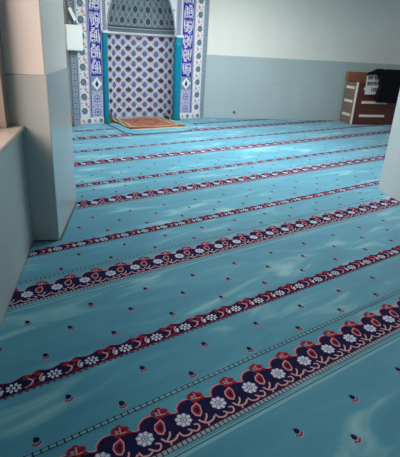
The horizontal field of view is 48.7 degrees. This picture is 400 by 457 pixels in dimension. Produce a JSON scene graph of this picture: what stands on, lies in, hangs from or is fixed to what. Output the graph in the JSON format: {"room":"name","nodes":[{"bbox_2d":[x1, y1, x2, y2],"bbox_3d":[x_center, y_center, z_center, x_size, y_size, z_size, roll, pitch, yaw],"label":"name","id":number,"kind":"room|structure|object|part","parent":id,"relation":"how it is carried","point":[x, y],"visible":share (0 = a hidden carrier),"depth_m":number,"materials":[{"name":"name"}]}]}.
{"room":"mosque","nodes":[
{"label":"mosque","id":0,"kind":"room"},
{"bbox_2d":[0,133,32,326],"bbox_3d":[-0.926,0.660,1.088,0.155,0.888,4.885,-1,23,-11],"label":"wall","id":1,"kind":"structure","parent":0,"point":[16,235],"depth_m":2.80,"materials":[{"name":"paint"}]},
{"bbox_2d":[0,0,75,240],"bbox_3d":[-1.286,-1.462,3.315,0.467,3.000,0.916,-1,23,-11],"label":"pillar","id":2,"kind":"structure","parent":0,"point":[32,32],"depth_m":3.20,"materials":[{"name":"paint"}]},
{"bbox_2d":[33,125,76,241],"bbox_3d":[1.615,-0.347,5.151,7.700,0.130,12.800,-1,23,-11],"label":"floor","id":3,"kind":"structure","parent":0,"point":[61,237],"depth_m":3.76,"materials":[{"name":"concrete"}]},
{"bbox_2d":[64,0,209,125],"bbox_3d":[-1.173,-3.600,8.492,2.929,3.090,0.726,-12,27,-33],"label":"niche","id":4,"kind":"object","parent":3,"relation":"on","point":[134,74],"visible":1,"depth_m":8.71,"materials":[{"name":"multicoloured tile"}]},
{"bbox_2d":[63,0,82,50],"bbox_3d":[-2.118,-3.779,7.239,0.301,1.600,0.132,-12,27,-33],"label":"wall box","id":5,"kind":"object","parent":4,"relation":"attached to","point":[73,33],"depth_m":7.41,"materials":[{"name":"white plastic"}]},
{"bbox_3d":[-2.117,-3.550,7.377,0.176,0.265,0.004,-12,27,-33],"label":"paper strip","id":6,"kind":"part","parent":5,"relation":"part of","materials":[{"name":"white paper"}]},
{"bbox_3d":[-1.946,-3.385,7.665,0.016,2.857,0.042,-12,27,-33],"label":"bead trim","id":7,"kind":"part","parent":4,"relation":"part of","materials":[{"name":"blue tile"}]},
{"bbox_3d":[-1.826,-3.744,7.597,0.233,2.129,0.043,-12,27,-33],"label":"calligraphy panel","id":8,"kind":"part","parent":4,"relation":"part of","materials":[{"name":"blue tile"}]},
{"bbox_3d":[-1.900,-2.426,8.149,0.233,0.722,0.045,-12,27,-33],"label":"medallion panel","id":9,"kind":"part","parent":4,"relation":"part of","materials":[{"name":"blue tile"}]},
{"bbox_3d":[-1.288,-2.942,8.769,1.404,1.652,0.600,-12,27,-33],"label":"niche panel","id":10,"kind":"part","parent":4,"relation":"part of","materials":[{"name":"blue tile"}]},
{"bbox_3d":[-0.310,-2.774,9.196,0.262,0.722,0.045,-12,27,-33],"label":"medallion panel","id":11,"kind":"part","parent":4,"relation":"part of","materials":[{"name":"blue tile"}]},
{"bbox_3d":[-0.236,-4.093,8.644,0.262,2.129,0.043,-12,27,-33],"label":"calligraphy panel","id":12,"kind":"part","parent":4,"relation":"part of","materials":[{"name":"blue tile"}]},
{"bbox_3d":[-0.136,-3.781,8.857,0.016,2.857,0.042,-12,27,-33],"label":"bead trim","id":13,"kind":"part","parent":4,"relation":"part of","materials":[{"name":"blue tile"}]},
{"bbox_2d":[0,118,399,456],"bbox_3d":[2.688,-0.290,4.958,8.693,0.022,11.330,-1,23,-11],"label":"carpet","id":14,"kind":"object","parent":3,"relation":"on","point":[221,287],"visible":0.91,"depth_m":2.75,"materials":[{"name":"blue carpet"}]},
{"bbox_2d":[108,120,196,134],"bbox_3d":[-0.787,-1.913,8.322,1.679,0.014,1.070,-12,27,-33],"label":"floor mat","id":15,"kind":"object","parent":14,"relation":"on","point":[189,126],"visible":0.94,"depth_m":8.04,"materials":[{"name":"teal carpet"}]},
{"bbox_2d":[113,116,185,129],"bbox_3d":[-1.017,-2.061,8.579,1.120,0.039,1.161,-11,26,-30],"label":"rug","id":16,"kind":"object","parent":15,"relation":"on","point":[144,122],"visible":0.99,"depth_m":8.49,"materials":[{"name":"fabric"}]},
{"bbox_2d":[339,71,396,124],"bbox_3d":[3.949,-2.942,10.015,1.355,1.090,0.480,-3,23,-14],"label":"base cabinet","id":17,"kind":"object","parent":14,"relation":"on","point":[357,107],"visible":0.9,"depth_m":9.86,"materials":[{"name":"red wood"}]},
{"bbox_3d":[3.327,-2.827,9.916,0.018,0.890,0.438,-3,23,-14],"label":"panel","id":18,"kind":"part","parent":17,"relation":"part of","materials":[{"name":"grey wood"}]},
{"bbox_3d":[4.044,-3.052,9.759,1.262,0.283,0.019,-3,23,-14],"label":"drawer","id":19,"kind":"part","parent":17,"relation":"part of","materials":[{"name":"red wood"}]},
{"bbox_2d":[364,75,378,94],"bbox_3d":[3.777,-3.130,9.595,0.414,0.433,0.028,-3,23,-14],"label":"paper sign","id":20,"kind":"object","parent":17,"relation":"attached to","point":[372,81],"visible":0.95,"depth_m":9.58,"materials":[{"name":"white paper"}]},
{"bbox_3d":[3.849,-2.523,9.911,0.640,0.052,0.022,-3,23,-14],"label":"handle","id":21,"kind":"part","parent":17,"relation":"part of","materials":[{"name":"beige"}]},
{"bbox_3d":[4.014,-2.519,9.982,1.262,0.283,0.019,-3,23,-14],"label":"drawer","id":22,"kind":"part","parent":17,"relation":"part of","materials":[{"name":"red wood"}]},
{"bbox_3d":[3.864,-2.790,9.800,0.640,0.052,0.022,-3,23,-14],"label":"handle","id":23,"kind":"part","parent":17,"relation":"part of","materials":[{"name":"beige"}]},
{"bbox_3d":[4.029,-2.785,9.870,1.262,0.283,0.019,-3,23,-14],"label":"drawer","id":24,"kind":"part","parent":17,"relation":"part of","materials":[{"name":"red wood"}]},
{"bbox_2d":[366,69,399,102],"bbox_3d":[4.114,-3.086,9.589,1.190,0.702,0.138,-3,23,-14],"label":"shirt","id":25,"kind":"object","parent":17,"relation":"hanging from","point":[388,88],"visible":0.94,"depth_m":9.55,"materials":[{"name":"fabric"}]},
{"bbox_2d":[207,0,399,120],"bbox_3d":[3.059,-3.932,9.819,6.020,3.020,0.181,-2,23,-11],"label":"wall","id":26,"kind":"structure","parent":0,"point":[362,31],"depth_m":9.42,"materials":[{"name":"white paint"}]},
{"bbox_2d":[204,55,399,120],"bbox_3d":[3.043,-3.116,10.060,6.000,1.290,0.012,-2,23,-11],"label":"wainscoting","id":27,"kind":"structure","parent":26,"relation":"attached to","point":[251,87],"depth_m":9.78,"materials":[{"name":"paint"}]},
{"bbox_2d":[378,90,399,201],"bbox_3d":[2.499,-1.746,4.504,0.500,3.000,0.550,-1,23,-11],"label":"pillar","id":28,"kind":"structure","parent":0,"point":[389,184],"depth_m":4.97,"materials":[{"name":"paint"}]},
{"bbox_3d":[-1.512,-1.332,3.000,0.200,3.020,10.200,-1,23,-11],"label":"wall","id":29,"kind":"structure","parent":0,"visible":0},
{"bbox_2d":[0,34,24,154],"bbox_3d":[-1.118,-0.789,1.449,0.375,1.482,3.034,-1,23,-11],"label":"window","id":30,"kind":"structure","parent":29,"relation":"in","point":[9,133],"depth_m":2.93,"materials":[{"name":"stone"}]},
{"bbox_3d":[-1.141,-0.823,1.485,0.225,1.450,2.933,-1,23,-11],"label":"frame","id":31,"kind":"part","parent":30,"relation":"part of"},
{"bbox_3d":[-1.156,-0.121,1.729,0.375,0.032,3.034,-1,23,-11],"label":"sill","id":32,"kind":"part","parent":30,"relation":"part of","materials":[{"name":"paint"}]}
]}

